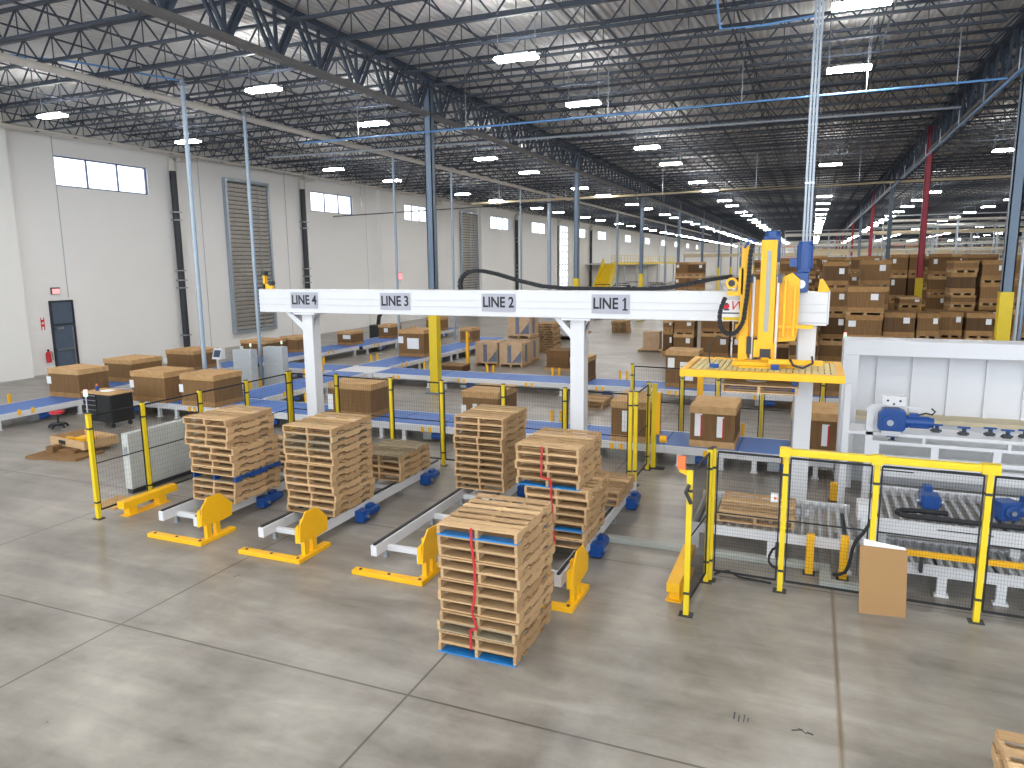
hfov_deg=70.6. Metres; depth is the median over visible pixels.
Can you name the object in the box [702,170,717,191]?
light
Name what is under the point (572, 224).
trim
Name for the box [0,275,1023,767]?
floor
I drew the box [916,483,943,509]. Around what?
motor
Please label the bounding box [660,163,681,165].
diffuser
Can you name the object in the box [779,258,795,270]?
carton
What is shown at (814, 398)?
conveyor
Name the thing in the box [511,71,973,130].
joist
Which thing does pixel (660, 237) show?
trim
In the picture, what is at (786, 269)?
carton
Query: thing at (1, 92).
rod
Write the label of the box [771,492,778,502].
junction box
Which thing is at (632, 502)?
motor
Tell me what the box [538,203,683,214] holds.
joist
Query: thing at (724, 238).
joist
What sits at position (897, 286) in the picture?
carton
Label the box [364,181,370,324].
trim
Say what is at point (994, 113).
joist
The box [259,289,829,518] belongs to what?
gantry
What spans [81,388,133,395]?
countertop
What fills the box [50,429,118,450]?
crate
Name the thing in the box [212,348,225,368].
terminal
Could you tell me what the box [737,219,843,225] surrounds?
joist
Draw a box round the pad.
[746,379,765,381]
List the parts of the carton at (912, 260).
lid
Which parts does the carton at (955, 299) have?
lid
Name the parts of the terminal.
post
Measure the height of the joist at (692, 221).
0.720 m
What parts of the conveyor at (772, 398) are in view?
frame, drive motor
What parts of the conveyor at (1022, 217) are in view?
guard rail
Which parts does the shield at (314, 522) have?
bent plate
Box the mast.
[260,271,274,288]
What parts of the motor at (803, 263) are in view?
motor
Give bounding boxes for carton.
[46,364,109,398]
[103,354,161,382]
[129,366,193,402]
[163,346,218,370]
[179,368,243,407]
[240,337,285,355]
[279,334,303,352]
[328,377,388,418]
[337,330,363,344]
[378,323,401,338]
[398,327,428,356]
[426,316,447,330]
[441,362,470,370]
[460,327,479,342]
[461,383,516,419]
[569,354,595,381]
[610,390,662,442]
[662,330,673,355]
[663,320,674,330]
[665,347,702,388]
[673,332,697,347]
[674,320,697,333]
[675,262,688,275]
[675,276,687,289]
[688,262,705,275]
[688,276,705,289]
[689,395,741,449]
[700,331,730,357]
[701,321,731,332]
[732,334,760,358]
[753,271,759,279]
[754,260,760,271]
[769,342,788,358]
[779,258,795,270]
[781,261,815,275]
[783,276,815,289]
[789,339,817,359]
[790,401,837,451]
[796,326,818,341]
[809,271,822,285]
[813,256,827,270]
[813,369,839,396]
[818,338,841,361]
[819,257,844,273]
[819,311,844,340]
[822,261,849,286]
[828,286,845,312]
[844,286,885,314]
[844,313,883,336]
[849,273,870,285]
[850,257,873,273]
[858,256,881,259]
[858,260,891,286]
[881,310,915,337]
[884,286,889,309]
[888,274,906,299]
[888,299,902,309]
[890,254,908,274]
[894,296,921,306]
[894,306,919,310]
[905,274,923,295]
[907,254,925,274]
[913,311,940,338]
[921,303,924,310]
[922,286,933,303]
[923,271,934,286]
[924,256,928,270]
[924,294,943,310]
[926,276,946,294]
[928,254,951,275]
[934,310,963,337]
[938,335,961,339]
[943,294,976,306]
[943,305,973,310]
[945,272,976,294]
[946,261,979,272]
[951,254,963,260]
[961,311,994,338]
[961,336,992,339]
[962,254,998,260]
[974,282,999,304]
[974,304,996,332]
[976,260,1001,282]
[1010,307,1023,339]
[1013,280,1022,304]
[1014,255,1023,280]
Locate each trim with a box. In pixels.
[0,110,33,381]
[49,123,68,297]
[196,148,211,346]
[283,169,292,327]
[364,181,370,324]
[375,180,396,323]
[478,199,488,289]
[551,213,556,289]
[572,224,572,265]
[591,220,595,286]
[618,230,622,286]
[658,235,661,283]
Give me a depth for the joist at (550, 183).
53.12 m
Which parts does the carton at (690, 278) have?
lid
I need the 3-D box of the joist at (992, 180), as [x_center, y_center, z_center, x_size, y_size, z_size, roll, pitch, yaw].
[39.479,-16.234,58.960,17.100,0.720,0.120,3,10,22]
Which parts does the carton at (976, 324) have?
lid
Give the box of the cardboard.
[25,444,103,461]
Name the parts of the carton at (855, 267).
lid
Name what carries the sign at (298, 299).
attached to the gantry
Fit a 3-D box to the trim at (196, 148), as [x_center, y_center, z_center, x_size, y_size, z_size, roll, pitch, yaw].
[-16.941,-7.323,39.787,0.012,10.950,0.040,3,10,22]
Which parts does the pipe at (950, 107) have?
hanger rod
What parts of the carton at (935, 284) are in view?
lid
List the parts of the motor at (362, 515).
motor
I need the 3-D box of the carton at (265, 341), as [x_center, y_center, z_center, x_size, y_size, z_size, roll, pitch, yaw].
[-11.990,-1.813,34.867,1.545,0.700,1.500,3,10,22]
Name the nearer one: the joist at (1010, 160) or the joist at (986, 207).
the joist at (1010, 160)
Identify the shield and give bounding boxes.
[147,493,235,546]
[238,507,330,563]
[352,524,440,586]
[542,545,589,613]
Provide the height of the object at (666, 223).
10.300 m
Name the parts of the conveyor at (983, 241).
guard rail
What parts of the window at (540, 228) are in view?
pane, pane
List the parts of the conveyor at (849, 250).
guard rail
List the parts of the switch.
arm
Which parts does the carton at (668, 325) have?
lid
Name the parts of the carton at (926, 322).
lid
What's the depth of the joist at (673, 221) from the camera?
114.85 m
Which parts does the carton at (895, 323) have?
lid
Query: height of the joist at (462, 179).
0.720 m
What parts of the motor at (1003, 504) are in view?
motor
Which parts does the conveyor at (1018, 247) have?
guard rail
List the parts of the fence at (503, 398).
post, panel, post, panel, post, panel, post, panel, post, panel, post, panel, post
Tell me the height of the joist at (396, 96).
0.720 m
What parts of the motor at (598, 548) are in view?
motor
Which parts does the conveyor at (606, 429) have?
frame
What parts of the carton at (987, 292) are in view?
lid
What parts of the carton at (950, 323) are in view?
lid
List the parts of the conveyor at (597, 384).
frame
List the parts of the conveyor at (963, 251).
guard rail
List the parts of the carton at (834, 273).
lid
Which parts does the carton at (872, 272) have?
lid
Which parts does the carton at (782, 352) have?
lid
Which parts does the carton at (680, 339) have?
lid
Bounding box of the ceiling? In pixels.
[0,0,1023,239]
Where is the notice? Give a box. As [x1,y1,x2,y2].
[40,317,44,329]
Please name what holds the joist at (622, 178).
attached to the girder at (604, 179)
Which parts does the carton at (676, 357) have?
lid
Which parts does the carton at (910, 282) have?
lid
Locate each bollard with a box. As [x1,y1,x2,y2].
[466,331,469,362]
[802,533,814,576]
[828,482,837,501]
[836,535,848,581]
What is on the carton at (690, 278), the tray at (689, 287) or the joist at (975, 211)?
the tray at (689, 287)
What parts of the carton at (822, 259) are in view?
lid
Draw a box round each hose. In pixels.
[714,570,770,583]
[768,546,777,568]
[832,519,869,575]
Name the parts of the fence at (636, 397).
post, panel, post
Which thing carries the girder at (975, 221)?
attached to the steel column
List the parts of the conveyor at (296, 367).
frame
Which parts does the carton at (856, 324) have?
lid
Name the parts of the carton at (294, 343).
lid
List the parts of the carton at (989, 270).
lid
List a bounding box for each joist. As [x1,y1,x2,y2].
[0,0,23,5]
[0,0,164,42]
[0,0,236,70]
[0,19,287,92]
[0,37,331,109]
[0,53,368,122]
[20,67,394,131]
[59,79,421,137]
[94,90,444,143]
[127,100,464,148]
[156,108,483,153]
[184,116,500,158]
[211,123,514,162]
[235,129,529,165]
[256,135,538,169]
[268,0,424,22]
[272,140,550,171]
[291,145,561,174]
[308,150,573,178]
[310,0,620,42]
[324,154,582,181]
[339,158,587,182]
[346,0,813,59]
[354,161,595,185]
[368,165,602,187]
[380,0,1004,74]
[384,168,609,190]
[396,171,616,191]
[405,173,622,193]
[409,0,1023,86]
[416,176,628,194]
[436,7,1023,97]
[436,178,622,196]
[436,181,632,198]
[442,183,636,199]
[457,26,1011,107]
[460,185,646,201]
[460,187,650,201]
[469,189,654,204]
[477,44,996,115]
[477,190,652,205]
[487,192,652,206]
[495,58,984,122]
[501,198,652,207]
[503,197,669,208]
[510,197,671,209]
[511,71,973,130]
[514,199,671,211]
[518,198,674,210]
[521,202,668,212]
[528,83,963,136]
[532,202,677,213]
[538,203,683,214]
[541,93,954,142]
[542,204,677,215]
[550,102,947,147]
[551,206,677,216]
[552,207,681,216]
[552,207,688,217]
[557,209,687,218]
[559,210,688,219]
[561,110,940,152]
[563,210,699,219]
[571,212,691,220]
[572,117,934,156]
[580,213,695,220]
[580,217,696,221]
[581,124,927,160]
[584,214,697,222]
[585,215,700,222]
[589,130,923,164]
[591,216,701,223]
[594,216,695,223]
[597,135,918,167]
[599,216,715,224]
[599,219,708,225]
[604,218,700,224]
[605,140,914,171]
[605,221,710,226]
[613,145,910,174]
[614,221,713,227]
[619,222,726,228]
[620,149,906,176]
[621,222,712,226]
[623,219,707,225]
[624,221,715,227]
[624,222,716,228]
[624,223,718,229]
[626,153,903,179]
[627,223,714,229]
[630,157,900,181]
[631,224,714,230]
[636,160,897,184]
[641,164,894,186]
[645,226,727,231]
[646,167,887,188]
[649,206,1023,242]
[650,170,889,190]
[654,173,886,191]
[661,175,884,192]
[667,178,881,195]
[670,181,875,197]
[670,186,872,198]
[676,184,877,200]
[680,188,873,202]
[682,186,875,201]
[682,189,871,204]
[686,191,871,205]
[689,193,866,206]
[692,194,868,207]
[695,197,864,209]
[699,196,866,208]
[704,198,861,210]
[705,200,859,211]
[706,201,862,212]
[709,202,861,213]
[711,203,859,214]
[713,205,857,215]
[715,206,855,215]
[716,208,856,218]
[717,206,858,216]
[718,207,857,217]
[718,209,854,218]
[720,210,853,219]
[720,211,851,220]
[724,214,851,222]
[725,213,848,221]
[727,212,849,220]
[730,213,852,221]
[730,217,847,224]
[731,215,849,223]
[734,218,844,225]
[735,218,845,224]
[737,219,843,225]
[738,217,848,223]
[738,222,842,226]
[739,215,850,222]
[740,220,846,227]
[744,224,842,229]
[747,222,844,228]
[752,222,840,227]
[755,220,841,226]
[855,216,974,223]
[855,217,966,224]
[855,217,970,223]
[858,214,975,220]
[859,211,989,219]
[863,207,992,216]
[863,208,1002,217]
[863,210,982,218]
[864,205,1007,215]
[864,221,955,224]
[865,204,1001,214]
[866,202,1023,213]
[866,203,1023,212]
[867,202,1022,211]
[868,200,1022,210]
[869,199,1022,209]
[869,210,993,217]
[870,206,1005,215]
[874,213,986,219]
[875,194,1007,205]
[875,198,1023,208]
[876,193,1023,204]
[877,193,1023,203]
[878,191,1023,202]
[879,195,1023,206]
[880,197,1023,207]
[882,187,1023,199]
[884,185,1023,198]
[884,189,1023,200]
[885,183,1009,196]
[886,182,1009,194]
[888,180,1009,193]
[895,178,1010,191]
[895,179,1009,189]
[896,175,1008,187]
[897,172,1010,185]
[900,169,1011,183]
[905,163,1011,178]
[906,166,1010,177]
[907,160,1011,176]
[911,157,1012,173]
[915,154,1011,170]
[918,151,1012,167]
[921,147,1012,164]
[922,139,1014,156]
[925,144,1012,160]
[935,134,1014,152]
[938,117,1016,137]
[940,129,1014,148]
[945,111,1016,131]
[945,123,1015,143]
[952,104,1017,125]
[960,96,1018,117]
[969,87,1019,109]
[986,78,1020,100]
[987,69,1019,90]
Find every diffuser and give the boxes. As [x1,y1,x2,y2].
[37,113,67,118]
[175,140,200,143]
[245,86,281,93]
[323,168,343,170]
[359,122,388,126]
[474,157,496,160]
[494,53,538,63]
[519,171,538,173]
[566,101,600,106]
[634,146,659,149]
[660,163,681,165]
[820,164,841,165]
[827,65,871,73]
[992,149,1013,151]
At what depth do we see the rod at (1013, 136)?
42.47 m
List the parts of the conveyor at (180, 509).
rail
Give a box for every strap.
[469,528,477,649]
[540,446,554,541]
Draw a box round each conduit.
[302,7,1007,143]
[716,0,813,29]
[847,47,1023,228]
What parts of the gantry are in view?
plate, leg, rail, plate, leg, plate, leg, plate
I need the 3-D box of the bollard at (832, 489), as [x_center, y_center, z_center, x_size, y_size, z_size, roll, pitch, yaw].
[6.270,2.095,14.086,0.190,0.360,0.190,3,10,22]
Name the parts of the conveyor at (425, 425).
leg, motor mount, frame, drive motor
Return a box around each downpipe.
[168,156,191,346]
[299,177,315,288]
[515,213,521,289]
[557,219,561,289]
[589,225,594,286]
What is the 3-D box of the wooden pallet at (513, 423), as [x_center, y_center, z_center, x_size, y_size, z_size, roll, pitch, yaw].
[-0.403,0.730,14.184,1.016,0.130,1.227,3,10,22]
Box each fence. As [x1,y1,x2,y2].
[84,371,291,519]
[289,370,632,477]
[630,363,838,438]
[633,381,650,486]
[678,447,713,617]
[709,446,1023,625]
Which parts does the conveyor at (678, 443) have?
motor mount, frame, drive motor, leg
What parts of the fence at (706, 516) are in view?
foot plate, post, panel, foot plate, post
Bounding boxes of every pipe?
[0,121,653,234]
[0,122,463,202]
[10,54,177,80]
[233,0,749,232]
[265,93,960,158]
[333,147,916,216]
[471,175,1010,204]
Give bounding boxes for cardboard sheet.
[859,539,907,617]
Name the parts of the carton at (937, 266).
lid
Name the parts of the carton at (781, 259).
lid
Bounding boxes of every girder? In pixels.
[111,0,431,116]
[432,76,579,171]
[579,148,644,194]
[645,182,680,210]
[681,199,703,219]
[704,210,720,225]
[721,218,732,230]
[733,225,741,233]
[742,229,748,236]
[843,221,846,231]
[847,214,852,227]
[853,204,860,221]
[861,190,872,214]
[873,168,891,203]
[892,126,927,185]
[928,12,1023,151]
[959,220,976,228]
[978,210,1005,222]
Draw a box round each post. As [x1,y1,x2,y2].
[649,383,666,469]
[697,377,703,396]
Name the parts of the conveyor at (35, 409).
motor mount, frame, drive motor, leg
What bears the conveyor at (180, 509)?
on the floor
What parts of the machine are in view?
post, post, panel, recess panel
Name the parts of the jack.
arm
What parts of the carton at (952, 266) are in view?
lid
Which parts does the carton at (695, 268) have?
lid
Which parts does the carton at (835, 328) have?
lid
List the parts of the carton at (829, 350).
lid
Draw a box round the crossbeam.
[861,516,1023,548]
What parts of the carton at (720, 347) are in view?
lid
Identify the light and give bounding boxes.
[37,75,67,118]
[83,390,87,412]
[175,106,200,143]
[245,38,281,93]
[323,143,343,170]
[359,86,388,126]
[383,157,400,181]
[455,179,469,194]
[474,146,496,160]
[489,184,502,200]
[494,0,538,63]
[519,145,538,173]
[566,54,600,106]
[625,197,637,204]
[634,114,659,149]
[660,144,681,165]
[689,160,706,183]
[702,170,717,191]
[817,182,831,196]
[820,137,842,165]
[827,10,873,73]
[832,0,891,11]
[992,126,1013,151]
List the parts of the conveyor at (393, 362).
frame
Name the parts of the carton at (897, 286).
lid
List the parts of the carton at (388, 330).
lid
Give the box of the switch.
[677,455,692,504]
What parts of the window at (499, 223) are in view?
pane, pane, pane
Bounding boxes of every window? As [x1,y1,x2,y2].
[53,155,147,194]
[310,191,351,214]
[404,204,426,221]
[491,216,508,230]
[532,222,545,233]
[560,225,567,285]
[580,228,585,237]
[598,231,606,239]
[625,235,630,242]
[645,238,649,244]
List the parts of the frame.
frame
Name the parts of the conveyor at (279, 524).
rail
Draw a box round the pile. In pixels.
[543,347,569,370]
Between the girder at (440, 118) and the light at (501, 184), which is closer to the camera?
the girder at (440, 118)
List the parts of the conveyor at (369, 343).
frame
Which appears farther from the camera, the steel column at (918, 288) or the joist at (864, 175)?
the joist at (864, 175)
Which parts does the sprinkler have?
hanger rod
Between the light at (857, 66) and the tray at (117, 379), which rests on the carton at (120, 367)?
the tray at (117, 379)
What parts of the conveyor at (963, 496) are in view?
leg, frame, leg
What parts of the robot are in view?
lift rod, motor, carriage plate, lift rod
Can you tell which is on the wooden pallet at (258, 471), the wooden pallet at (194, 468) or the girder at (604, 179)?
the wooden pallet at (194, 468)
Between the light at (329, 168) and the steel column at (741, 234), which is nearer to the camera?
the light at (329, 168)
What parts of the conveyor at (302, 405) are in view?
drive motor, frame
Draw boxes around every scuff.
[733,712,748,721]
[792,728,813,735]
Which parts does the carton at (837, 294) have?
lid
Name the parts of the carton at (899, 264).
lid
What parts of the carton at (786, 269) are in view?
lid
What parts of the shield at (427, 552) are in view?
bent plate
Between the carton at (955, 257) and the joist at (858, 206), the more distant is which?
the joist at (858, 206)
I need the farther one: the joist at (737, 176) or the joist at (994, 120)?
the joist at (737, 176)
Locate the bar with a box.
[906,549,1023,572]
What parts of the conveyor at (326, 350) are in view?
frame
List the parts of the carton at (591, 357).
lid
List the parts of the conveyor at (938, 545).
leg, frame, frame, leg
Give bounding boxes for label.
[720,300,739,320]
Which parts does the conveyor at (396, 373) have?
frame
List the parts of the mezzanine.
support post, support post, guard rail, support post, support post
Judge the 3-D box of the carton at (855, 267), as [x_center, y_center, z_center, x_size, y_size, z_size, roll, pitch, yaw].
[19.435,-6.606,40.184,1.100,0.900,1.300,3,10,22]
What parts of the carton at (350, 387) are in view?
lid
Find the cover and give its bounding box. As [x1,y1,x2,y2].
[869,394,924,410]
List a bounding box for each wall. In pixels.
[2,110,715,375]
[715,237,1021,274]
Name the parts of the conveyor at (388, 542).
rail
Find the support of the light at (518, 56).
hanging from the ceiling
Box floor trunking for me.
[608,534,858,590]
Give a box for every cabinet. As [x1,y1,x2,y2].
[81,388,134,427]
[232,349,258,390]
[263,346,288,385]
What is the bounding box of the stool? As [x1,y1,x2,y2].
[48,410,68,428]
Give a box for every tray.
[49,391,82,398]
[109,377,130,382]
[133,395,181,402]
[171,363,216,370]
[182,396,243,407]
[288,349,303,352]
[330,408,388,418]
[337,341,363,344]
[379,335,397,338]
[399,353,428,356]
[442,365,469,370]
[460,338,479,342]
[588,374,595,381]
[610,425,660,442]
[665,382,696,388]
[674,327,697,331]
[688,273,705,274]
[688,286,704,288]
[689,431,739,449]
[701,327,731,330]
[702,350,730,355]
[732,353,760,357]
[781,271,815,273]
[789,355,816,359]
[809,449,835,451]
[813,391,838,396]
[818,352,841,360]
[820,334,843,338]
[825,281,847,284]
[829,306,844,310]
[844,306,883,311]
[847,335,881,336]
[850,269,859,271]
[858,280,889,283]
[881,331,914,336]
[890,270,907,272]
[894,301,920,304]
[907,270,924,272]
[914,329,938,335]
[926,289,944,292]
[928,271,945,273]
[939,330,961,334]
[943,300,975,303]
[945,287,974,291]
[946,267,978,269]
[962,329,992,335]
[975,297,996,302]
[976,275,1000,279]
[1010,332,1023,336]
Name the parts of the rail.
rail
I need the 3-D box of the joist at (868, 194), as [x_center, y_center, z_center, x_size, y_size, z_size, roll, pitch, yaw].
[26.694,-18.492,73.283,17.150,0.720,0.120,3,10,22]
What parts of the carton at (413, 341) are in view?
lid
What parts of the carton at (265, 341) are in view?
lid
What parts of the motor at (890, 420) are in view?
motor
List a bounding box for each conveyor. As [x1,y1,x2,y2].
[0,393,83,430]
[109,381,131,388]
[132,393,179,416]
[158,463,296,527]
[167,398,266,418]
[196,361,232,370]
[242,378,305,401]
[250,392,328,424]
[257,353,304,366]
[258,459,439,544]
[288,345,358,356]
[288,357,353,377]
[293,369,366,394]
[326,409,420,437]
[335,338,397,353]
[356,353,423,368]
[371,478,524,562]
[373,362,451,387]
[395,350,454,366]
[395,411,461,439]
[410,326,459,336]
[441,343,475,358]
[442,365,516,388]
[456,337,505,342]
[502,368,569,395]
[517,410,591,436]
[551,480,636,587]
[587,425,674,463]
[588,371,646,394]
[641,381,727,396]
[663,423,744,470]
[683,250,1019,289]
[691,490,855,574]
[724,385,792,405]
[736,236,1022,290]
[738,436,833,479]
[741,238,1002,267]
[755,254,1020,262]
[784,225,1023,256]
[795,242,1022,285]
[812,396,838,402]
[868,484,1023,575]
[871,223,1023,255]
[878,536,1023,606]
[881,220,1023,259]
[881,247,1021,285]
[892,211,1023,253]
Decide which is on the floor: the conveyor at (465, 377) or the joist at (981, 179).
the conveyor at (465, 377)
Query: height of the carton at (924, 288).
1.000 m
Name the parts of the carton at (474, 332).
lid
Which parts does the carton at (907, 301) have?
lid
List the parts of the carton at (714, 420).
lid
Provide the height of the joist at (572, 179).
0.720 m
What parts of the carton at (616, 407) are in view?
lid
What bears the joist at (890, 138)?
attached to the girder at (604, 179)
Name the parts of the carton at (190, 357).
lid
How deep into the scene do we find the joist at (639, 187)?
63.94 m
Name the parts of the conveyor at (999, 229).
guard rail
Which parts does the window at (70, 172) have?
pane, pane, pane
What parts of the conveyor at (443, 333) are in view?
frame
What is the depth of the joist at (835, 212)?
98.63 m
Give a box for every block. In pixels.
[930,424,942,432]
[957,426,970,435]
[983,427,996,436]
[1000,429,1014,438]
[1018,429,1023,438]
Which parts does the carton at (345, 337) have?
lid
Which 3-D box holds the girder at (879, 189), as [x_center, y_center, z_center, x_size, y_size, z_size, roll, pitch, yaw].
[29.433,-15.575,57.330,0.320,1.330,17.150,3,10,22]
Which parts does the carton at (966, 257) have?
lid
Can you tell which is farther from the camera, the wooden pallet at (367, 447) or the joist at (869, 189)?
the joist at (869, 189)
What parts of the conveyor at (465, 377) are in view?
frame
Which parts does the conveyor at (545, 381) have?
frame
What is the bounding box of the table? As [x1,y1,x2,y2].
[334,366,390,377]
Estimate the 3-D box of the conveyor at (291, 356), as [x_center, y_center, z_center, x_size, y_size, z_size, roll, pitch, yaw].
[-11.173,-1.151,33.490,1.990,0.730,3.390,3,10,22]
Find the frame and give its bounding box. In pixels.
[680,335,845,392]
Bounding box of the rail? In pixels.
[780,446,1001,475]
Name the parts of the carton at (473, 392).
lid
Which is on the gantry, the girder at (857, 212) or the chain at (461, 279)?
the chain at (461, 279)
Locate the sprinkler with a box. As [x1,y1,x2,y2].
[0,52,711,235]
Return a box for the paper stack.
[100,389,114,391]
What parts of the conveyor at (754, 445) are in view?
leg, frame, motor mount, frame, leg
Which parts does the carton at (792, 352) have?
lid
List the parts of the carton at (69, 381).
lid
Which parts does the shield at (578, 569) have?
bent plate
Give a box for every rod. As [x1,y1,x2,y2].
[0,22,681,222]
[0,48,715,235]
[0,62,634,217]
[0,84,704,237]
[0,111,685,237]
[1,92,607,218]
[4,0,721,231]
[94,0,690,216]
[373,0,761,230]
[423,1,713,194]
[551,0,764,212]
[580,0,777,221]
[722,0,801,229]
[733,0,794,202]
[821,0,896,231]
[823,5,887,222]
[864,136,1014,228]
[879,122,1013,214]
[880,173,1010,230]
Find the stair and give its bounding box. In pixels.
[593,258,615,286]
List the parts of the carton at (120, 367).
lid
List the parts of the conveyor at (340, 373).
frame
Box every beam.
[117,483,177,516]
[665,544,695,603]
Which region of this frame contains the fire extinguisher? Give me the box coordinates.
[45,349,53,362]
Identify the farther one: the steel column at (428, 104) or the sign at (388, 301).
the steel column at (428, 104)
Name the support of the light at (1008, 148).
hanging from the ceiling
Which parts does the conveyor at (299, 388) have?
frame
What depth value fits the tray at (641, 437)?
17.05 m
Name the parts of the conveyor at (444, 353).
frame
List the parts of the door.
transom panel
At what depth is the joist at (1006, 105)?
30.21 m
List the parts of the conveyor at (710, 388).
frame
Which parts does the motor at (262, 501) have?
motor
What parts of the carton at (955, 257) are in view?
lid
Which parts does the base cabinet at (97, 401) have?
drawer, drawer, drawer, drawer, door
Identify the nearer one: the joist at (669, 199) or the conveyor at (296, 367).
the conveyor at (296, 367)
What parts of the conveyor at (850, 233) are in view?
guard rail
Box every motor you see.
[256,489,282,507]
[355,502,379,522]
[420,468,439,484]
[517,480,531,496]
[589,533,608,557]
[625,490,640,509]
[790,241,813,291]
[877,407,935,434]
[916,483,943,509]
[990,495,1023,520]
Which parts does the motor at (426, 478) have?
motor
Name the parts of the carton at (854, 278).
lid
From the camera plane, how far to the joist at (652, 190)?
66.70 m
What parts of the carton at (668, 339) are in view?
lid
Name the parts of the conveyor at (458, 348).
frame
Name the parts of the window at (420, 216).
pane, pane, pane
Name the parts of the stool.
seat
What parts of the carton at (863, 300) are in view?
lid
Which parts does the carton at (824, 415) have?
lid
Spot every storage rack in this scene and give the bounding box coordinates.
[778,243,796,273]
[814,242,845,255]
[850,241,883,259]
[925,240,962,247]
[965,239,1003,258]
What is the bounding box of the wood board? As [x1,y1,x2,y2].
[91,495,129,509]
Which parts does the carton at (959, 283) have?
lid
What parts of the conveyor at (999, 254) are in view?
guard rail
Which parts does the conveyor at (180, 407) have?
leg, frame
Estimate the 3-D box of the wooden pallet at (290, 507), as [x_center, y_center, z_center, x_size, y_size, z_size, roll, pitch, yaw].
[-3.287,2.114,13.166,1.016,0.130,1.219,3,10,22]
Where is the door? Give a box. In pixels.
[48,300,79,366]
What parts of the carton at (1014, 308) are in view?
lid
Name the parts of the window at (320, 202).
pane, pane, pane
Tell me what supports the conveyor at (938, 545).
on the floor
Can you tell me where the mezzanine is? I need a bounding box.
[585,255,675,286]
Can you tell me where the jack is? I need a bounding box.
[369,314,382,337]
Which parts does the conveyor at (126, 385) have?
frame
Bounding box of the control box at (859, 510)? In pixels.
[855,498,876,576]
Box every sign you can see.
[50,287,60,293]
[290,292,317,308]
[380,293,409,309]
[481,294,514,311]
[592,294,629,313]
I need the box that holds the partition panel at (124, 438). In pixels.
[121,403,244,493]
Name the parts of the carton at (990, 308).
lid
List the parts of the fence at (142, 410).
post, panel, post, panel, post, panel, post, panel, post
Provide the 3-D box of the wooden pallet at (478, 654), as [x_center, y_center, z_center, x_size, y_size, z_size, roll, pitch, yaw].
[-0.194,3.100,9.116,1.016,0.135,1.229,3,10,22]
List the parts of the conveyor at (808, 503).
leg, leg, frame, frame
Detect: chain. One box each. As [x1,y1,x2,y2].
[458,269,732,290]
[717,244,754,336]
[894,508,1023,530]
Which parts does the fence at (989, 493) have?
post, panel, foot plate, post, panel, post, panel, foot plate, post, panel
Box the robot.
[726,231,812,360]
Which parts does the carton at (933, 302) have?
lid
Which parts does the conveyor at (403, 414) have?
frame, leg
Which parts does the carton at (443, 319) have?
lid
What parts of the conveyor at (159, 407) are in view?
frame, leg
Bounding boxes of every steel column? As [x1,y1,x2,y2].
[423,76,445,393]
[573,148,580,285]
[637,180,645,320]
[677,201,680,275]
[700,210,704,275]
[716,222,720,290]
[728,228,732,289]
[738,234,741,281]
[845,219,848,257]
[850,213,854,257]
[856,204,862,272]
[868,189,874,255]
[885,167,894,258]
[914,123,934,310]
[975,220,978,246]
[993,50,1023,340]
[1002,210,1006,258]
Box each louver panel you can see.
[221,177,277,333]
[459,211,479,289]
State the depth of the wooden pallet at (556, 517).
11.08 m
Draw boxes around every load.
[475,340,506,365]
[499,340,531,367]
[507,317,538,337]
[509,337,539,362]
[638,330,662,352]
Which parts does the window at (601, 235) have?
pane, pane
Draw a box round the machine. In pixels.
[834,336,1023,503]
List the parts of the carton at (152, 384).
lid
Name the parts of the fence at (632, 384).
post, panel, post, panel, post, panel, post, panel, post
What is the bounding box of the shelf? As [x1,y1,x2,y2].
[849,423,1023,445]
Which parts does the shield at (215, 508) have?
bent plate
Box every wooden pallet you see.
[182,405,271,427]
[184,427,272,448]
[185,414,273,433]
[185,421,273,441]
[189,440,277,462]
[190,434,277,455]
[191,447,279,469]
[191,454,278,476]
[192,473,279,496]
[193,460,280,483]
[193,467,280,490]
[193,479,280,504]
[272,446,295,456]
[277,434,294,443]
[279,452,293,461]
[282,411,370,436]
[283,422,371,443]
[283,429,370,451]
[283,436,371,458]
[284,450,372,473]
[284,457,371,480]
[284,463,372,487]
[285,442,372,465]
[285,470,372,495]
[287,484,374,509]
[287,490,373,517]
[288,476,374,502]
[360,454,429,474]
[361,439,428,462]
[362,460,430,481]
[372,446,429,468]
[437,493,551,545]
[437,508,552,556]
[437,594,550,645]
[438,521,553,567]
[438,532,552,579]
[438,555,552,601]
[438,564,550,612]
[438,612,550,667]
[439,600,551,656]
[440,542,554,590]
[440,571,553,623]
[440,582,552,634]
[453,427,524,446]
[454,404,526,425]
[454,414,526,432]
[454,421,526,439]
[454,432,525,452]
[454,464,521,479]
[455,440,520,459]
[455,452,515,466]
[455,453,523,472]
[456,470,523,486]
[456,473,515,492]
[515,427,600,457]
[515,449,599,474]
[516,439,601,465]
[516,463,600,490]
[517,454,601,482]
[523,488,607,517]
[524,470,608,500]
[525,479,608,508]
[527,495,607,524]
[537,334,561,338]
[538,321,558,325]
[538,324,560,328]
[538,327,559,330]
[538,329,560,333]
[538,332,559,335]
[539,336,559,340]
[539,339,561,343]
[539,341,559,345]
[539,344,561,348]
[544,504,604,533]
[545,517,604,548]
[554,509,604,540]
[588,394,612,405]
[588,401,610,408]
[597,472,634,499]
[605,481,633,506]
[611,320,630,323]
[611,322,629,324]
[611,326,630,328]
[612,324,630,326]
[612,328,630,330]
[612,330,630,332]
[717,491,795,529]
[721,378,798,395]
[991,742,1023,767]
[994,729,1023,767]
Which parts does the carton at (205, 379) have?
lid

